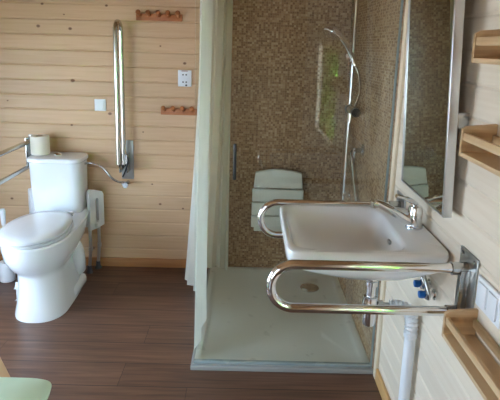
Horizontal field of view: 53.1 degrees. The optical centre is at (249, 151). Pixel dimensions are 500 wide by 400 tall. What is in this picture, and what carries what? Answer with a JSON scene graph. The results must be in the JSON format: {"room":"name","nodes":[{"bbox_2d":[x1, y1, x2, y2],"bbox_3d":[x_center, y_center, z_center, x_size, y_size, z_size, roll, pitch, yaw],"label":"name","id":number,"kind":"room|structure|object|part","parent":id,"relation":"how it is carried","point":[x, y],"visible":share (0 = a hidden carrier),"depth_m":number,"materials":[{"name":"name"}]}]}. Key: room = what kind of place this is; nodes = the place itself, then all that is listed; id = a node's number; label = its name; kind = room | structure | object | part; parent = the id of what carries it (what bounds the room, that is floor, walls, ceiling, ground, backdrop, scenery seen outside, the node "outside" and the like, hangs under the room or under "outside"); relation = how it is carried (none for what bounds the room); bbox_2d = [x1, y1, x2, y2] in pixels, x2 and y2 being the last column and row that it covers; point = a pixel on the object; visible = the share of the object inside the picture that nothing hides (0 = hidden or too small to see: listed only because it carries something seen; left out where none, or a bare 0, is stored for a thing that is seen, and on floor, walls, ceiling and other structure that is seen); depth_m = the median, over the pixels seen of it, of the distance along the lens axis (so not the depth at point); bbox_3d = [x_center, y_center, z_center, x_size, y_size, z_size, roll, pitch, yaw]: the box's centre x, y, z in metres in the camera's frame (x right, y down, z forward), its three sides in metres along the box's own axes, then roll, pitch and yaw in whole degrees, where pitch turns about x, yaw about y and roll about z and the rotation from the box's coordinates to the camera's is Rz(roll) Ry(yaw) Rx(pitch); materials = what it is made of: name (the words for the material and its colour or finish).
{"room":"accessible bathroom","nodes":[
{"label":"accessible bathroom","id":0,"kind":"room"},
{"bbox_2d":[0,0,351,267],"bbox_3d":[-0.719,-0.366,3.222,2.924,2.350,0.082,1,12,0],"label":"wall","id":1,"kind":"structure","parent":0,"point":[56,56],"depth_m":3.20,"materials":[{"name":"brown wood"}]},
{"bbox_2d":[0,135,30,184],"bbox_3d":[-1.404,0.101,2.833,0.070,0.240,0.894,1,12,0],"label":"grab rail","id":2,"kind":"object","parent":1,"relation":"attached to","point":[26,143],"visible":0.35,"depth_m":3.02,"materials":[{"name":"grey metal"}]},
{"bbox_2d":[94,99,105,110],"bbox_3d":[-0.959,-0.296,3.200,0.072,0.076,0.014,1,12,0],"label":"light switch","id":3,"kind":"object","parent":1,"relation":"attached to","point":[100,104],"visible":1,"depth_m":3.19,"materials":[{"name":"white plastic"}]},
{"bbox_2d":[0,255,208,268],"bbox_3d":[-1.184,0.749,3.420,1.815,0.062,0.014,1,12,0],"label":"baseboard","id":4,"kind":"structure","parent":1,"relation":"attached to","point":[104,261],"depth_m":3.42,"materials":[{"name":"brown wood"}]},
{"bbox_2d":[113,19,133,178],"bbox_3d":[-0.792,-0.296,3.105,0.080,1.016,0.200,1,12,0],"label":"grab rail","id":5,"kind":"object","parent":1,"relation":"attached to","point":[124,148],"visible":1,"depth_m":3.08,"materials":[{"name":"grey metal"}]},
{"bbox_3d":[-0.802,0.055,3.276,0.080,0.260,0.010,1,12,0],"label":"wall plate","id":6,"kind":"part","parent":5,"relation":"part of","materials":[{"name":"silver metal"}]},
{"bbox_2d":[135,9,181,21],"bbox_3d":[-0.560,-0.832,3.062,0.285,0.062,0.064,1,12,0],"label":"peg rail","id":7,"kind":"object","parent":1,"relation":"attached to","point":[167,16],"visible":1,"depth_m":3.08,"materials":[{"name":"brown wood"}]},
{"bbox_2d":[161,106,196,114],"bbox_3d":[-0.429,-0.259,3.183,0.285,0.062,0.064,1,12,0],"label":"peg rail","id":8,"kind":"object","parent":1,"relation":"attached to","point":[172,110],"visible":0.75,"depth_m":3.20,"materials":[{"name":"brown wood"}]},
{"bbox_2d":[178,70,191,86],"bbox_3d":[-0.413,-0.462,3.165,0.086,0.103,0.016,1,12,0],"label":"wall socket","id":9,"kind":"object","parent":1,"relation":"attached to","point":[184,76],"visible":1,"depth_m":3.16,"materials":[{"name":"white plastic"}]},
{"bbox_2d":[182,79,187,85],"bbox_3d":[-0.414,-0.435,3.165,0.038,0.045,0.005,1,12,0],"label":"socket","id":10,"kind":"object","parent":9,"relation":"attached to","point":[184,81],"depth_m":3.16,"materials":[{"name":"grey plastic"}]},
{"bbox_2d":[251,169,303,231],"bbox_3d":[0.179,0.320,3.273,0.337,0.436,0.103,1,12,0],"label":"shower seat","id":11,"kind":"object","parent":1,"relation":"attached to","point":[291,180],"visible":0.68,"depth_m":3.21,"materials":[{"name":"white plastic"}]},
{"bbox_3d":[-0.152,-1.050,2.490,0.146,0.020,1.079,1,12,0],"label":"rail","id":12,"kind":"object","parent":1,"relation":"attached to","visible":0},
{"bbox_2d":[185,0,232,348],"bbox_3d":[-0.256,-0.070,2.714,0.272,1.954,0.972,1,12,0],"label":"shower curtain","id":13,"kind":"object","parent":12,"relation":"hanging from","point":[209,213],"visible":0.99,"depth_m":3.04,"materials":[{"name":"fabric"}]},
{"bbox_2d":[0,266,381,399],"bbox_3d":[-0.749,1.298,1.141,2.684,0.050,4.700,1,12,0],"label":"floor","id":14,"kind":"structure","parent":0,"point":[128,332],"depth_m":2.47,"materials":[{"name":"laminate"}]},
{"bbox_2d":[0,208,15,282],"bbox_3d":[-1.536,0.588,3.137,0.092,0.475,0.092,1,12,0],"label":"toilet brush","id":15,"kind":"object","parent":14,"relation":"on","point":[7,275],"visible":0.67,"depth_m":3.13,"materials":[{"name":"white plastic"}]},
{"bbox_3d":[-1.534,0.527,3.124,0.032,0.350,0.032,1,12,0],"label":"handle","id":16,"kind":"part","parent":15,"relation":"part of","materials":[{"name":"white plastic"}]},
{"bbox_2d":[0,358,51,399],"bbox_3d":[-0.835,0.956,1.474,0.452,0.478,0.629,1,12,0],"label":"wooden chair","id":17,"kind":"object","parent":14,"relation":"on","point":[11,388],"visible":1,"depth_m":1.51,"materials":[{"name":"green fabric"}]},
{"bbox_3d":[-0.822,0.726,1.652,0.027,0.024,0.259,-8,15,-38],"label":"rail","id":18,"kind":"part","parent":17,"relation":"part of","materials":[{"name":"brown wood"}]},
{"bbox_2d":[0,377,51,399],"bbox_3d":[-0.829,0.758,1.345,0.452,0.038,0.458,1,12,0],"label":"seat cushion","id":19,"kind":"object","parent":17,"relation":"on","point":[11,388],"depth_m":1.50,"materials":[{"name":"green fabric"}]},
{"bbox_2d":[0,152,129,322],"bbox_3d":[-1.090,0.481,2.956,0.592,0.842,0.808,1,12,0],"label":"toilet","id":20,"kind":"object","parent":14,"relation":"on","point":[43,247],"visible":0.99,"depth_m":2.82,"materials":[{"name":"white ceramic"}]},
{"bbox_3d":[-1.193,0.419,2.795,0.356,0.031,0.519,1,12,0],"label":"lid","id":21,"kind":"part","parent":20,"relation":"part of","materials":[{"name":"white ceramic"}]},
{"bbox_2d":[30,134,49,155],"bbox_3d":[-1.317,-0.042,3.138,0.113,0.116,0.113,1,12,0],"label":"toilet roll","id":22,"kind":"object","parent":20,"relation":"on","point":[39,143],"visible":1,"depth_m":3.09,"materials":[{"name":"beige paper"}]},
{"bbox_3d":[-1.206,0.037,3.145,0.338,0.035,0.230,1,12,0],"label":"cistern lid","id":23,"kind":"part","parent":20,"relation":"part of","materials":[{"name":"white ceramic"}]},
{"bbox_2d":[28,188,104,273],"bbox_3d":[-1.217,0.512,3.294,0.496,0.575,0.129,1,12,0],"label":"stool","id":24,"kind":"object","parent":14,"relation":"on","point":[95,198],"visible":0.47,"depth_m":3.27,"materials":[{"name":"white plastic"}]},
{"bbox_3d":[-1.052,0.633,3.290,0.036,0.291,0.028,1,12,0],"label":"leg","id":25,"kind":"part","parent":24,"relation":"part of","materials":[{"name":"silver metal"}]},
{"bbox_3d":[-1.216,0.469,3.295,0.455,0.030,0.108,1,12,0],"label":"seat","id":26,"kind":"part","parent":24,"relation":"part of","materials":[{"name":"white plastic"}]},
{"bbox_3d":[-1.017,0.619,3.363,0.036,0.291,0.028,1,12,0],"label":"leg","id":27,"kind":"part","parent":24,"relation":"part of","materials":[{"name":"silver metal"}]},
{"bbox_2d":[190,266,372,373],"bbox_3d":[0.149,0.918,2.891,0.861,0.020,1.097,1,12,0],"label":"shower tray","id":28,"kind":"object","parent":14,"relation":"on","point":[241,323],"visible":0.84,"depth_m":2.73,"materials":[{"name":"white ceramic"}]},
{"bbox_2d":[194,0,403,367],"bbox_3d":[0.184,0.049,2.169,0.847,1.980,0.040,1,12,0],"label":"screen","id":29,"kind":"object","parent":28,"relation":"on","point":[197,361],"visible":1,"depth_m":2.37,"materials":[{"name":"clear glass"}]},
{"bbox_3d":[0.180,0.040,2.177,0.839,1.966,0.008,1,12,0],"label":"glass panel","id":30,"kind":"part","parent":29,"relation":"part of","materials":[{"name":"clear glass"}]},
{"bbox_3d":[-0.066,0.044,2.160,0.014,0.160,0.026,1,12,0],"label":"door handle","id":31,"kind":"part","parent":29,"relation":"part of","materials":[{"name":"black plastic"}]},
{"bbox_2d":[337,0,499,399],"bbox_3d":[0.653,0.160,0.903,0.082,2.350,4.700,1,12,0],"label":"wall","id":32,"kind":"structure","parent":0,"point":[474,224],"depth_m":1.74,"materials":[{"name":"brown wood"}]},
{"bbox_2d":[257,190,405,237],"bbox_3d":[0.322,0.269,2.042,0.584,0.215,0.110,1,12,0],"label":"grab rail","id":33,"kind":"object","parent":32,"relation":"attached to","point":[401,203],"visible":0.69,"depth_m":2.02,"materials":[{"name":"silver metal"}]},
{"bbox_3d":[0.609,0.277,2.043,0.010,0.215,0.110,1,12,0],"label":"wall plate","id":34,"kind":"part","parent":33,"relation":"part of","materials":[{"name":"silver metal"}]},
{"bbox_2d":[342,0,358,199],"bbox_3d":[0.570,-0.337,2.839,0.109,1.280,0.058,-5,14,-28],"label":"shower rail","id":35,"kind":"object","parent":32,"relation":"attached to","point":[344,194],"visible":0.83,"depth_m":2.85,"materials":[{"name":"silver metal"}]},
{"bbox_2d":[345,104,363,122],"bbox_3d":[0.573,-0.199,2.742,0.074,0.099,0.208,1,12,0],"label":"slider","id":36,"kind":"object","parent":35,"relation":"attached to","point":[353,111],"visible":1,"depth_m":2.69,"materials":[{"name":"silver metal"}]},
{"bbox_2d":[322,26,360,106],"bbox_3d":[0.492,-0.458,2.710,0.229,0.427,0.111,-3,13,-19],"label":"shower","id":37,"kind":"object","parent":36,"relation":"attached to","point":[332,32],"visible":1,"depth_m":2.69,"materials":[{"name":"silver metal"}]},
{"bbox_3d":[0.513,-0.560,2.707,0.166,0.199,0.046,-3,13,-22],"label":"handle","id":38,"kind":"part","parent":37,"relation":"part of","materials":[{"name":"silver metal"}]},
{"bbox_3d":[0.561,-0.206,2.654,0.048,0.048,0.038,1,12,0],"label":"knob","id":39,"kind":"part","parent":36,"relation":"part of","materials":[{"name":"black plastic"}]},
{"bbox_2d":[350,144,364,200],"bbox_3d":[0.565,0.143,2.575,0.075,0.318,0.328,1,12,0],"label":"grab bar","id":40,"kind":"object","parent":32,"relation":"attached to","point":[361,150],"visible":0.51,"depth_m":2.60,"materials":[{"name":"silver metal"}]},
{"bbox_2d":[279,204,448,399],"bbox_3d":[0.352,0.699,1.821,0.505,0.901,0.476,1,12,0],"label":"washbasin","id":41,"kind":"object","parent":32,"relation":"attached to","point":[309,232],"visible":0.77,"depth_m":1.78,"materials":[{"name":"white ceramic"}]},
{"bbox_3d":[0.361,0.325,1.743,0.502,0.136,0.476,1,12,0],"label":"bowl","id":42,"kind":"part","parent":41,"relation":"part of","materials":[{"name":"white ceramic"}]},
{"bbox_2d":[370,194,422,229],"bbox_3d":[0.506,0.200,1.712,0.185,0.128,0.058,0,12,-6],"label":"tap","id":43,"kind":"object","parent":41,"relation":"on","point":[413,220],"visible":1,"depth_m":1.71,"materials":[{"name":"silver metal"}]},
{"bbox_3d":[0.491,0.213,1.721,0.158,0.097,0.036,1,12,0],"label":"spout","id":44,"kind":"part","parent":43,"relation":"part of","materials":[{"name":"silver metal"}]},
{"bbox_3d":[0.533,0.168,1.700,0.097,0.058,0.024,-2,12,-17],"label":"lever","id":45,"kind":"part","parent":43,"relation":"part of","materials":[{"name":"silver metal"}]},
{"bbox_3d":[0.565,0.448,1.694,0.021,0.027,0.027,1,12,0],"label":"valve knob","id":46,"kind":"part","parent":41,"relation":"part of","materials":[{"name":"blue plastic"}]},
{"bbox_3d":[0.565,0.471,1.648,0.021,0.027,0.027,1,12,0],"label":"valve knob","id":47,"kind":"part","parent":41,"relation":"part of","materials":[{"name":"blue plastic"}]},
{"bbox_2d":[266,245,479,315],"bbox_3d":[0.331,0.377,1.415,0.570,0.208,0.110,1,12,0],"label":"grab rail","id":48,"kind":"object","parent":32,"relation":"attached to","point":[467,268],"visible":0.84,"depth_m":1.40,"materials":[{"name":"silver metal"}]},
{"bbox_3d":[0.610,0.384,1.417,0.010,0.208,0.110,1,12,0],"label":"wall plate","id":49,"kind":"part","parent":48,"relation":"part of","materials":[{"name":"silver metal"}]},
{"bbox_2d":[375,369,390,399],"bbox_3d":[0.587,1.397,0.576,0.014,0.062,3.550,1,12,0],"label":"baseboard","id":50,"kind":"structure","parent":32,"relation":"attached to","point":[379,381],"depth_m":2.21,"materials":[{"name":"brown wood"}]},
{"bbox_2d":[373,0,407,378],"bbox_3d":[0.616,-0.092,2.095,0.014,2.350,0.033,1,12,0],"label":"trim","id":51,"kind":"structure","parent":32,"relation":"attached to","point":[404,39],"depth_m":2.10,"materials":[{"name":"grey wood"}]},
{"bbox_2d":[401,0,469,217],"bbox_3d":[0.583,-0.258,1.589,0.095,0.840,0.415,1,12,0],"label":"mirror","id":52,"kind":"object","parent":32,"relation":"attached to","point":[432,118],"visible":0.95,"depth_m":1.54,"materials":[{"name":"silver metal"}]},
{"bbox_2d":[441,308,499,399],"bbox_3d":[0.570,0.505,1.168,0.088,0.085,0.400,1,12,0],"label":"wall shelf","id":53,"kind":"object","parent":32,"relation":"attached to","point":[460,326],"visible":1,"depth_m":1.26,"materials":[{"name":"brown wood"}]},
{"bbox_3d":[0.570,0.465,1.357,0.088,0.085,0.012,1,12,0],"label":"panel","id":54,"kind":"part","parent":53,"relation":"part of","materials":[{"name":"brown wood"}]},
{"bbox_3d":[0.607,0.502,1.167,0.011,0.023,0.376,1,12,0],"label":"rail","id":55,"kind":"part","parent":53,"relation":"part of","materials":[{"name":"brown wood"}]},
{"bbox_2d":[458,124,499,176],"bbox_3d":[0.583,0.011,1.088,0.088,0.085,0.400,1,12,0],"label":"wall shelf","id":56,"kind":"object","parent":32,"relation":"attached to","point":[479,145],"visible":1,"depth_m":1.25,"materials":[{"name":"brown wood"}]},
{"bbox_3d":[0.583,-0.029,1.278,0.088,0.085,0.012,1,12,0],"label":"panel","id":57,"kind":"part","parent":56,"relation":"part of","materials":[{"name":"brown wood"}]},
{"bbox_3d":[0.546,0.001,1.086,0.010,0.020,0.376,1,12,0],"label":"rail","id":58,"kind":"part","parent":56,"relation":"part of","materials":[{"name":"brown wood"}]},
{"bbox_3d":[0.621,0.008,1.088,0.011,0.023,0.376,1,12,0],"label":"rail","id":59,"kind":"part","parent":56,"relation":"part of","materials":[{"name":"brown wood"}]},
{"bbox_2d":[471,29,499,64],"bbox_3d":[0.589,-0.217,1.030,0.088,0.085,0.400,1,12,0],"label":"wall shelf","id":60,"kind":"object","parent":32,"relation":"attached to","point":[486,43],"visible":1,"depth_m":1.21,"materials":[{"name":"brown wood"}]},
{"bbox_3d":[0.553,-0.228,1.028,0.010,0.020,0.376,1,12,0],"label":"rail","id":61,"kind":"part","parent":60,"relation":"part of","materials":[{"name":"brown wood"}]},
{"bbox_2d":[475,275,499,328],"bbox_3d":[0.609,0.382,1.277,0.014,0.084,0.130,1,12,0],"label":"double switch","id":62,"kind":"object","parent":32,"relation":"attached to","point":[487,300],"visible":1,"depth_m":1.26,"materials":[{"name":"white plastic"}]}
]}

